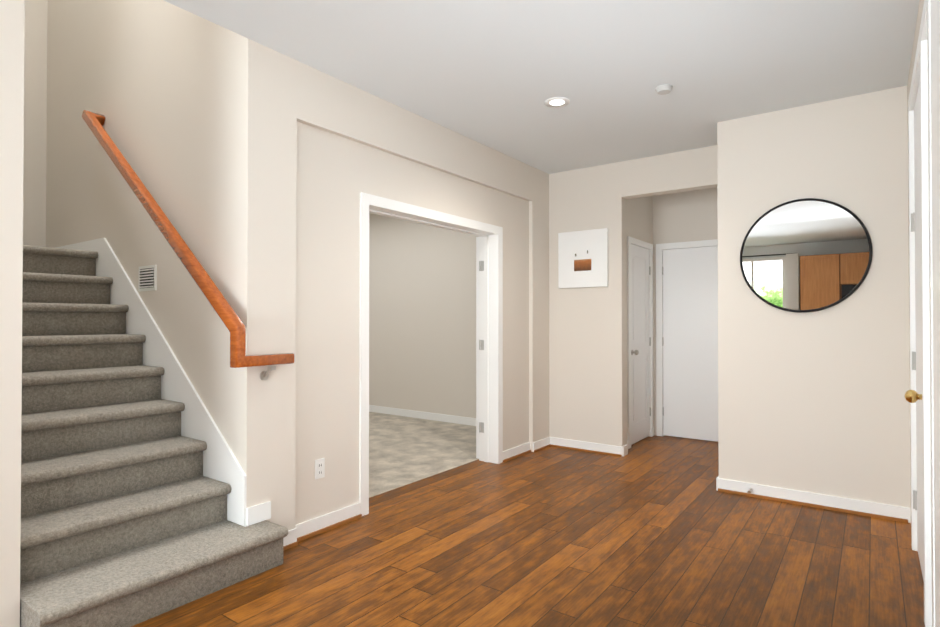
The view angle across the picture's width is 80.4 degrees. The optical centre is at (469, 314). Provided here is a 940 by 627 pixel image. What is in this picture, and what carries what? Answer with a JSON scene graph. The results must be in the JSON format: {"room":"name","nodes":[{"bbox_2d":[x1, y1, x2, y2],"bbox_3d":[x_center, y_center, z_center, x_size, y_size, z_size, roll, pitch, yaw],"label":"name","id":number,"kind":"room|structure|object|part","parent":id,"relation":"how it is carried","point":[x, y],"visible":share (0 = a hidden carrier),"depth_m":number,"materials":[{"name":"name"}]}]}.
{"room":"entrance hall","nodes":[
{"label":"entrance hall","id":0,"kind":"room"},
{"bbox_2d":[0,0,24,626],"bbox_3d":[-2.937,-1.408,2.958,2.919,5.400,0.120,0,-1,36],"label":"wall","id":1,"kind":"structure","parent":0,"point":[12,20],"depth_m":2.11,"materials":[{"name":"beige paint"}]},
{"bbox_2d":[23,0,47,246],"bbox_3d":[-3.889,-1.395,4.233,0.120,5.400,1.068,0,-1,36],"label":"wall","id":2,"kind":"structure","parent":0,"point":[35,130],"depth_m":4.57,"materials":[{"name":"beige paint"}]},
{"bbox_2d":[46,0,247,436],"bbox_3d":[-2.358,-1.399,3.857,3.039,5.400,0.120,0,-1,36],"label":"wall","id":3,"kind":"structure","parent":0,"point":[146,79],"depth_m":3.54,"materials":[{"name":"beige paint"}]},
{"bbox_2d":[138,265,156,290],"bbox_3d":[-2.058,-0.232,3.545,0.230,0.160,0.013,0,-1,36],"label":"air vent","id":4,"kind":"object","parent":3,"relation":"in","point":[147,278],"visible":0.98,"depth_m":3.53,"materials":[{"name":"white plastic"}]},
{"bbox_2d":[56,238,246,526],"bbox_3d":[-2.349,0.377,3.751,2.919,1.845,0.013,0,-1,36],"label":"trim","id":5,"kind":"structure","parent":3,"relation":"attached to","point":[221,462],"depth_m":3.31,"materials":[{"name":"white wood"}]},
{"bbox_2d":[82,110,293,379],"bbox_3d":[-1.836,-0.536,3.454,1.936,1.787,0.340,0,-1,36],"label":"handrail","id":6,"kind":"object","parent":3,"relation":"attached to","point":[226,313],"visible":1,"depth_m":3.02,"materials":[{"name":"brown wood"}]},
{"bbox_2d":[224,39,548,529],"bbox_3d":[-0.113,-0.062,4.536,0.215,2.740,3.876,0,-1,36],"label":"wall","id":7,"kind":"structure","parent":0,"point":[311,153],"depth_m":3.34,"materials":[{"name":"beige paint"}]},
{"bbox_2d":[315,458,324,479],"bbox_3d":[-0.897,0.921,3.322,0.010,0.114,0.070,0,-1,36],"label":"electrical outlet plate","id":8,"kind":"object","parent":7,"relation":"attached to","point":[319,468],"visible":1,"depth_m":3.32,"materials":[{"name":"white plastic"}]},
{"bbox_2d":[359,192,502,515],"bbox_3d":[-0.289,0.261,4.324,0.207,2.090,1.690,0,-1,36],"label":"door frame","id":9,"kind":"structure","parent":7,"relation":"attached to","point":[491,336],"depth_m":4.89,"materials":[{"name":"white wood"}]},
{"bbox_2d":[476,237,478,458],"bbox_3d":[0.296,0.301,5.345,0.035,2.004,0.765,0,-1,36],"label":"double door","id":10,"kind":"structure","parent":7,"relation":"in","point":[477,347],"depth_m":5.04,"materials":[{"name":"white wood"}]},
{"bbox_2d":[479,261,483,432],"bbox_3d":[-0.347,0.281,4.367,0.050,1.540,1.551,0,-1,36],"label":"door hinge","id":11,"kind":"object","parent":7,"relation":"attached to","point":[481,347],"depth_m":4.99,"materials":[{"name":"grey metal"}]},
{"bbox_2d":[283,444,907,550],"bbox_3d":[1.282,1.257,3.889,2.842,0.090,4.249,0,-1,36],"label":"baseboard","id":12,"kind":"structure","parent":7,"relation":"attached to","point":[291,545],"depth_m":3.75,"materials":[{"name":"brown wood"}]},
{"bbox_2d":[369,412,477,497],"bbox_3d":[-2.042,1.352,6.006,4.560,0.060,3.737,0,-1,36],"label":"floor","id":13,"kind":"structure","parent":0,"point":[403,450],"depth_m":5.47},
{"bbox_2d":[369,213,478,417],"bbox_3d":[-0.962,-0.034,7.471,4.605,2.740,0.120,0,-1,36],"label":"wall","id":14,"kind":"structure","parent":0,"point":[422,317],"depth_m":7.15,"materials":[{"name":"beige paint"}]},
{"bbox_2d":[369,405,475,425],"bbox_3d":[-0.953,1.291,7.369,4.485,0.090,0.013,0,-1,36],"label":"baseboard","id":15,"kind":"structure","parent":14,"relation":"attached to","point":[372,408],"depth_m":7.09,"materials":[{"name":"white wood"}]},
{"bbox_2d":[131,435,924,626],"bbox_3d":[-1.452,1.319,2.622,6.048,0.060,9.949,0,-1,36],"label":"floor","id":16,"kind":"structure","parent":0,"point":[655,531],"depth_m":2.93,"materials":[{"name":"brown wood"}]},
{"bbox_2d":[20,245,287,626],"bbox_3d":[-2.503,0.418,3.359,3.120,1.755,1.060,0,-1,36],"label":"stairs","id":17,"kind":"structure","parent":16,"relation":"on","point":[125,522],"depth_m":2.77,"materials":[{"name":"carpet"}]},
{"bbox_2d":[164,0,919,173],"bbox_3d":[-0.197,-1.540,1.740,2.948,0.160,9.949,0,-1,36],"label":"ceiling","id":18,"kind":"structure","parent":0,"point":[495,74],"depth_m":3.14,"materials":[{"name":"white paint"}]},
{"bbox_2d":[544,97,569,107],"bbox_3d":[0.590,-1.437,3.765,0.170,0.006,0.170,0,-1,36],"label":"recessed light","id":19,"kind":"object","parent":18,"relation":"in","point":[549,100],"depth_m":3.76,"materials":[{"name":"white"}]},
{"bbox_3d":[0.590,-1.437,3.765,0.102,0.002,0.102,0,-1,36],"label":"recessed ceiling light lens","id":20,"kind":"part","parent":19,"relation":"part of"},
{"bbox_2d":[655,84,672,94],"bbox_3d":[1.233,-1.427,3.532,0.104,0.030,0.104,0,-1,36],"label":"smoke detector","id":21,"kind":"object","parent":18,"relation":"attached to","point":[663,89],"visible":1,"depth_m":3.50,"materials":[{"name":"grey plastic"}]},
{"bbox_2d":[549,145,716,445],"bbox_3d":[1.519,-0.057,5.147,1.710,2.740,0.150,0,-1,36],"label":"wall","id":22,"kind":"structure","parent":0,"point":[587,365],"depth_m":5.32,"materials":[{"name":"beige paint"}]},
{"bbox_3d":[1.092,-0.538,5.386,0.512,0.550,0.028,0,-1,36],"label":"canvas picture","id":23,"kind":"part","parent":22,"relation":"part of"},
{"bbox_2d":[546,437,625,455],"bbox_3d":[1.108,1.271,5.369,0.768,0.090,0.015,0,-1,36],"label":"baseboard","id":24,"kind":"structure","parent":22,"relation":"attached to","point":[621,450],"depth_m":5.34,"materials":[{"name":"white wood"}]},
{"bbox_2d":[626,196,652,438],"bbox_3d":[1.670,-0.051,5.749,0.120,2.740,1.003,0,-1,36],"label":"wall","id":25,"kind":"structure","parent":0,"point":[639,218],"depth_m":5.76,"materials":[{"name":"beige paint"}]},
{"bbox_2d":[631,244,650,444],"bbox_3d":[1.785,0.300,5.777,0.112,2.015,0.633,0,-1,36],"label":"closet door","id":26,"kind":"structure","parent":25,"relation":"in","point":[640,371],"depth_m":5.80,"materials":[{"name":"white wood"}]},
{"bbox_3d":[1.652,0.378,5.556,0.068,0.054,0.054,0,-1,36],"label":"knob","id":27,"kind":"part","parent":26,"relation":"part of","materials":[{"name":"grey metal"}]},
{"bbox_2d":[653,187,717,434],"bbox_3d":[2.415,-0.049,5.902,1.146,2.740,0.120,0,-1,36],"label":"wall","id":28,"kind":"structure","parent":0,"point":[686,216],"depth_m":5.95,"materials":[{"name":"beige paint"}]},
{"bbox_2d":[627,236,717,448],"bbox_3d":[2.165,0.270,5.593,1.101,2.095,0.908,0,-1,36],"label":"door frame","id":29,"kind":"structure","parent":28,"relation":"attached to","point":[660,248],"depth_m":6.04,"materials":[{"name":"white wood"}]},
{"bbox_2d":[662,246,717,441],"bbox_3d":[2.414,0.300,5.806,0.813,2.015,0.114,0,-1,36],"label":"door","id":30,"kind":"structure","parent":28,"relation":"in","point":[690,342],"depth_m":5.89,"materials":[{"name":"white wood"}]},
{"bbox_2d":[717,86,909,507],"bbox_3d":[2.873,-0.063,4.504,1.238,2.740,1.848,0,-1,36],"label":"wall","id":31,"kind":"structure","parent":0,"point":[815,402],"depth_m":3.77,"materials":[{"name":"beige paint"}]},
{"bbox_3d":[2.279,-0.405,3.813,0.782,0.782,0.027,0,-1,36],"label":"round mirror","id":32,"kind":"part","parent":31,"relation":"part of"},
{"bbox_2d":[718,476,910,522],"bbox_3d":[2.300,1.256,3.794,1.108,0.090,0.013,0,-1,36],"label":"baseboard","id":33,"kind":"structure","parent":31,"relation":"attached to","point":[777,492],"depth_m":3.74,"materials":[{"name":"white wood"}]},
{"bbox_2d":[907,0,923,507],"bbox_3d":[0.414,-0.105,0.160,0.120,2.740,8.131,0,-1,36],"label":"wall","id":34,"kind":"structure","parent":0,"point":[919,17],"depth_m":3.28,"materials":[{"name":"beige paint"}]},
{"bbox_2d":[904,81,923,580],"bbox_3d":[2.176,0.075,2.709,0.123,2.405,0.883,0,-1,36],"label":"entry door","id":35,"kind":"structure","parent":34,"relation":"in","point":[912,396],"depth_m":2.84,"materials":[{"name":"white wood"}]},
{"bbox_3d":[1.941,0.357,2.420,0.079,0.060,0.060,0,-1,36],"label":"knob","id":36,"kind":"part","parent":35,"relation":"part of","materials":[{"name":"gold metal"}]},
{"bbox_2d":[908,0,939,626],"bbox_3d":[1.907,0.040,2.232,0.136,2.490,2.100,0,-1,36],"label":"door frame","id":37,"kind":"structure","parent":34,"relation":"attached to","point":[926,71],"depth_m":2.28,"materials":[{"name":"white wood"}]}
]}

